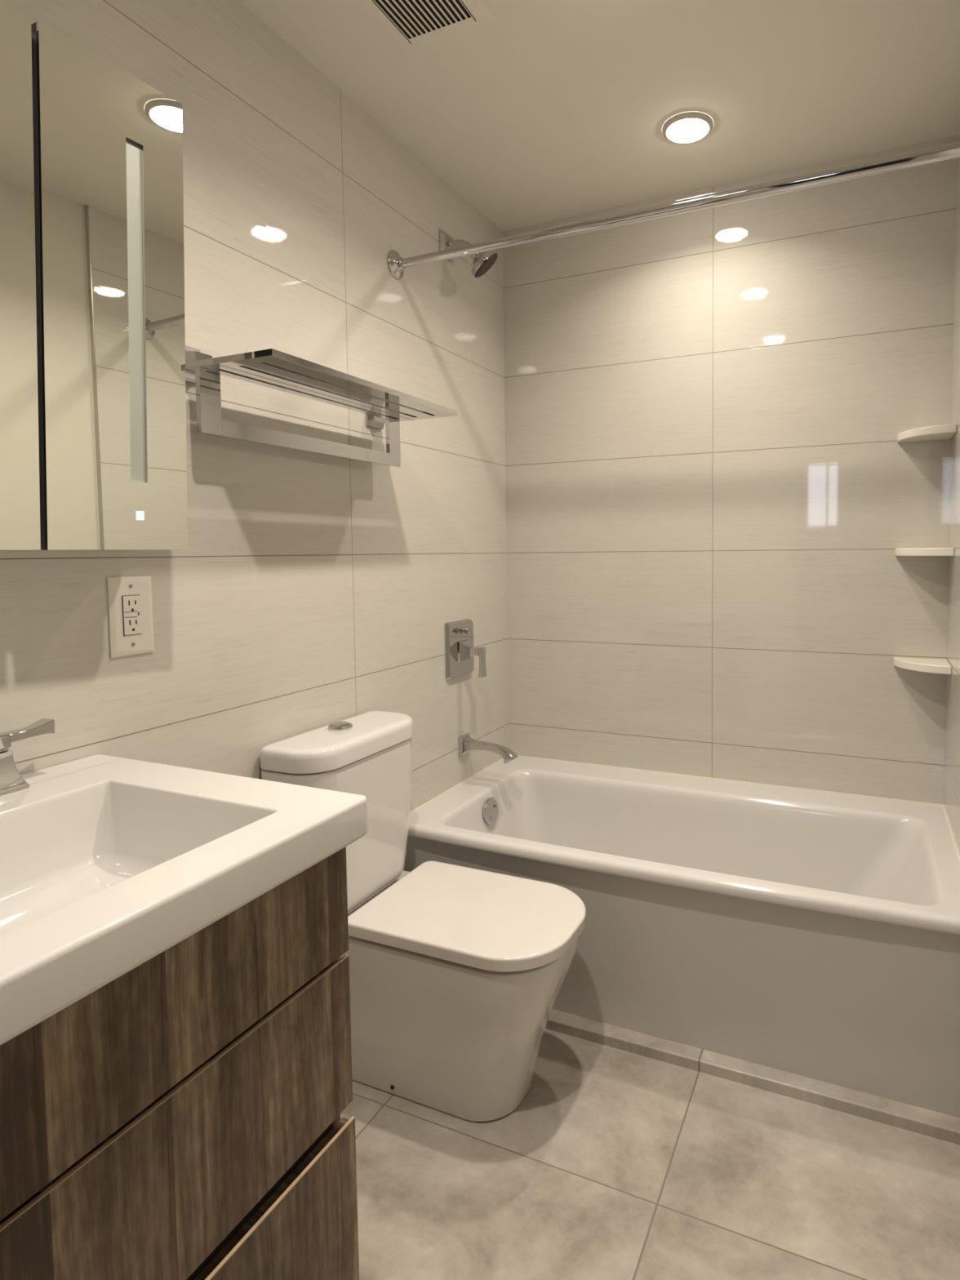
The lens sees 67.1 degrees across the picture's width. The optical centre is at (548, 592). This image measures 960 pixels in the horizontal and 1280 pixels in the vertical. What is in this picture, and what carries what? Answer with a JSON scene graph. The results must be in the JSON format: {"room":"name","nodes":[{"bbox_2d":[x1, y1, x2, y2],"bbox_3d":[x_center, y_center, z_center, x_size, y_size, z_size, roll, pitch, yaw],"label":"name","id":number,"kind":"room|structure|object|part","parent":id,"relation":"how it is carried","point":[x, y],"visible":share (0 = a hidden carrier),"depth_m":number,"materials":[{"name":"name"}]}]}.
{"room":"bathroom","nodes":[
{"label":"bathroom","id":0,"kind":"room"},
{"bbox_2d":[0,0,509,812],"bbox_3d":[-0.716,-0.031,1.374,0.100,2.288,2.800,1,4,24],"label":"wall","id":1,"kind":"structure","parent":0,"point":[308,591],"depth_m":1.57,"materials":[{"name":"tile"}]},
{"bbox_2d":[0,0,187,550],"bbox_3d":[-0.752,-0.424,1.001,0.120,0.730,0.493,1,4,24],"label":"medicine cabinet","id":2,"kind":"object","parent":1,"relation":"attached to","point":[93,393],"visible":1,"depth_m":1.05,"materials":[{"name":"metal"}]},
{"bbox_2d":[0,0,40,550],"bbox_3d":[-0.753,-0.413,0.876,0.006,0.723,0.262,1,4,24],"label":"mirror glass","id":3,"kind":"object","parent":2,"relation":"attached to","point":[20,39],"depth_m":0.97,"materials":[{"name":"silver metal"}]},
{"bbox_2d":[136,511,144,519],"bbox_3d":[-0.640,-0.120,1.125,0.001,0.014,0.013,1,4,24],"label":"indicator light","id":4,"kind":"object","parent":2,"relation":"attached to","point":[140,514],"depth_m":1.13,"materials":[{"name":"white plastic"}]},
{"bbox_2d":[106,575,154,657],"bbox_3d":[-0.717,0.041,1.237,0.009,0.135,0.080,1,4,24],"label":"wall outlet","id":5,"kind":"object","parent":1,"relation":"attached to","point":[130,606],"visible":1,"depth_m":1.23,"materials":[{"name":"white plastic"}]},
{"bbox_2d":[121,594,142,635],"bbox_3d":[-0.715,0.039,1.234,0.003,0.068,0.034,1,4,24],"label":"socket","id":6,"kind":"object","parent":5,"relation":"attached to","point":[131,604],"depth_m":1.23,"materials":[{"name":"white plastic"}]},
{"bbox_2d":[185,345,457,467],"bbox_3d":[-0.454,-0.386,1.541,0.236,0.166,0.624,1,4,24],"label":"towel rack","id":7,"kind":"object","parent":1,"relation":"attached to","point":[272,368],"visible":0.94,"depth_m":1.43,"materials":[{"name":"silver metal"}]},
{"bbox_3d":[-0.620,-0.346,1.310,0.011,0.116,0.045,1,4,24],"label":"leg","id":8,"kind":"part","parent":7,"relation":"part of","materials":[{"name":"silver metal"}]},
{"bbox_2d":[193,348,457,421],"bbox_3d":[-0.431,-0.424,1.529,0.184,0.011,0.606,1,4,24],"label":"shelf","id":9,"kind":"object","parent":7,"relation":"attached to","point":[272,368],"depth_m":1.42,"materials":[{"name":"silver metal"}]},
{"bbox_3d":[-0.395,-0.378,1.823,0.011,0.116,0.045,1,4,24],"label":"leg","id":10,"kind":"part","parent":7,"relation":"part of","materials":[{"name":"silver metal"}]},
{"bbox_2d":[444,618,486,679],"bbox_3d":[-0.241,0.176,2.227,0.090,0.175,0.158,1,4,24],"label":"shower valve","id":11,"kind":"object","parent":1,"relation":"attached to","point":[460,649],"visible":1,"depth_m":2.21,"materials":[{"name":"silver metal"}]},
{"bbox_3d":[-0.257,0.120,2.234,0.028,0.022,0.032,1,4,24],"label":"diverter knob","id":12,"kind":"part","parent":11,"relation":"part of","materials":[{"name":"silver metal"}]},
{"bbox_3d":[-0.205,0.215,2.217,0.014,0.092,0.030,1,4,24],"label":"lever","id":13,"kind":"part","parent":11,"relation":"part of","materials":[{"name":"silver metal"}]},
{"bbox_2d":[439,228,497,277],"bbox_3d":[-0.228,-1.000,2.127,0.164,0.138,0.098,1,4,24],"label":"shower","id":14,"kind":"object","parent":1,"relation":"attached to","point":[482,262],"visible":0.69,"depth_m":2.11,"materials":[{"name":"silver metal"}]},
{"bbox_3d":[-0.255,-1.019,2.123,0.093,0.052,0.022,1,4,24],"label":"shower arm","id":15,"kind":"part","parent":14,"relation":"part of","materials":[{"name":"silver metal"}]},
{"bbox_2d":[457,733,518,764],"bbox_3d":[-0.185,0.490,2.242,0.188,0.073,0.060,1,4,24],"label":"tub spout","id":16,"kind":"object","parent":1,"relation":"attached to","point":[466,744],"visible":1,"depth_m":2.24,"materials":[{"name":"silver metal"}]},
{"bbox_2d":[239,0,959,231],"bbox_3d":[-0.054,-1.213,1.011,1.572,0.100,2.800,1,4,24],"label":"ceiling","id":17,"kind":"structure","parent":0,"point":[540,111],"depth_m":1.71,"materials":[{"name":"paint"}]},
{"bbox_2d":[354,0,495,51],"bbox_3d":[-0.264,-1.182,1.431,0.232,0.004,0.232,1,4,24],"label":"ceiling vent","id":18,"kind":"object","parent":17,"relation":"in","point":[409,24],"visible":1,"depth_m":1.48,"materials":[{"name":"beige metal"}]},
{"bbox_2d":[662,111,713,143],"bbox_3d":[0.362,-1.205,1.878,0.131,0.021,0.131,1,4,24],"label":"recessed light","id":19,"kind":"object","parent":17,"relation":"in","point":[686,127],"visible":1,"depth_m":1.85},
{"bbox_2d":[340,1028,959,1279],"bbox_3d":[-0.009,1.168,1.191,1.572,0.100,2.700,1,4,24],"label":"floor","id":20,"kind":"structure","parent":0,"point":[613,1163],"depth_m":1.34,"materials":[{"name":"tile"}]},
{"bbox_2d":[0,846,359,1279],"bbox_3d":[-0.606,0.742,0.853,0.515,0.802,0.520,1,4,24],"label":"vanity cabinet","id":21,"kind":"object","parent":20,"relation":"on","point":[180,1118],"visible":0.66,"depth_m":0.76,"materials":[{"name":"brown wood"}]},
{"bbox_2d":[0,754,368,1045],"bbox_3d":[-0.604,0.347,0.829,0.548,0.122,0.562,1,4,24],"label":"basin","id":22,"kind":"object","parent":21,"relation":"in","point":[108,864],"visible":0.98,"depth_m":0.91,"materials":[{"name":"white ceramic"}]},
{"bbox_2d":[0,718,54,795],"bbox_3d":[-0.765,0.218,0.892,0.158,0.132,0.342,1,4,24],"label":"sink faucet","id":23,"kind":"object","parent":22,"relation":"on","point":[11,780],"visible":1,"depth_m":1.01,"materials":[{"name":"silver metal"}]},
{"bbox_3d":[-0.772,0.250,1.004,0.055,0.054,0.055,1,4,24],"label":"handle","id":24,"kind":"part","parent":23,"relation":"part of","materials":[{"name":"silver metal"}]},
{"bbox_3d":[-0.761,0.206,1.029,0.029,0.031,0.088,1,4,24],"label":"lever","id":25,"kind":"part","parent":23,"relation":"part of","materials":[{"name":"silver metal"}]},
{"bbox_3d":[-0.378,0.901,0.763,0.021,0.320,0.520,1,4,24],"label":"drawer","id":26,"kind":"part","parent":21,"relation":"part of","materials":[{"name":"brown wood"}]},
{"bbox_3d":[-0.517,0.718,1.087,0.490,0.782,0.018,1,4,24],"label":"panel","id":27,"kind":"part","parent":21,"relation":"part of","materials":[{"name":"brown wood"}]},
{"bbox_2d":[259,711,586,1121],"bbox_3d":[-0.240,0.699,1.577,0.614,0.798,0.414,1,4,24],"label":"toilet","id":28,"kind":"object","parent":20,"relation":"on","point":[457,973],"visible":0.85,"depth_m":1.51,"materials":[{"name":"white ceramic"}]},
{"bbox_3d":[-0.455,0.534,1.648,0.154,0.348,0.384,1,4,24],"label":"tank","id":29,"kind":"part","parent":28,"relation":"part of","materials":[{"name":"white ceramic"}]},
{"bbox_3d":[-0.456,0.335,1.636,0.161,0.047,0.390,1,4,24],"label":"tank lid","id":30,"kind":"part","parent":28,"relation":"part of","materials":[{"name":"white ceramic"}]},
{"bbox_3d":[-0.218,0.913,1.623,0.577,0.366,0.322,1,4,24],"label":"bowl","id":31,"kind":"part","parent":28,"relation":"part of","materials":[{"name":"white ceramic"}]},
{"bbox_3d":[-0.160,0.706,1.585,0.474,0.028,0.336,1,4,24],"label":"seat lid","id":32,"kind":"part","parent":28,"relation":"part of","materials":[{"name":"white plastic"}]},
{"bbox_2d":[403,755,959,1117],"bbox_3d":[0.346,0.827,1.993,1.372,0.432,0.710,1,4,24],"label":"bathtub","id":33,"kind":"object","parent":20,"relation":"on","point":[814,934],"visible":0.84,"depth_m":1.71,"materials":[{"name":"white ceramic"}]},
{"bbox_2d":[545,1008,959,1144],"bbox_3d":[0.219,1.077,1.711,1.372,0.032,0.046,1,4,24],"label":"trim","id":34,"kind":"structure","parent":20,"relation":"on","point":[928,1122],"depth_m":1.58,"materials":[{"name":"tile"}]},
{"bbox_2d":[502,135,957,804],"bbox_3d":[0.500,-0.096,2.313,1.372,2.288,0.100,1,4,24],"label":"wall","id":35,"kind":"structure","parent":0,"point":[713,493],"depth_m":2.21,"materials":[{"name":"tile"}]},
{"bbox_2d":[943,126,959,856],"bbox_3d":[1.014,-0.064,1.652,0.100,2.288,0.900,1,4,24],"label":"tiled wall","id":36,"kind":"structure","parent":0,"point":[952,742],"depth_m":1.87,"materials":[{"name":"tile"}]},
{"bbox_2d":[386,142,959,279],"bbox_3d":[0.218,-0.865,1.644,1.371,0.072,0.072,1,4,24],"label":"shower curtain rod","id":37,"kind":"object","parent":36,"relation":"attached to","point":[397,264],"visible":1,"depth_m":1.58,"materials":[{"name":"silver metal"}]},
{"bbox_2d":[893,657,951,674],"bbox_3d":[1.022,0.201,1.973,0.134,0.022,0.134,1,4,24],"label":"corner shelf","id":38,"kind":"object","parent":36,"relation":"attached to","point":[920,664],"visible":1,"depth_m":1.95,"materials":[{"name":"white stone"}]},
{"bbox_2d":[894,547,954,555],"bbox_3d":[1.019,-0.110,1.956,0.134,0.022,0.134,1,4,24],"label":"corner shelf","id":39,"kind":"object","parent":36,"relation":"attached to","point":[910,551],"visible":1,"depth_m":1.91,"materials":[{"name":"white stone"}]},
{"bbox_2d":[897,423,956,442],"bbox_3d":[1.016,-0.428,1.938,0.134,0.022,0.134,1,4,24],"label":"corner shelf","id":40,"kind":"object","parent":36,"relation":"attached to","point":[942,432],"visible":1,"depth_m":1.91,"materials":[{"name":"white stone"}]}
]}

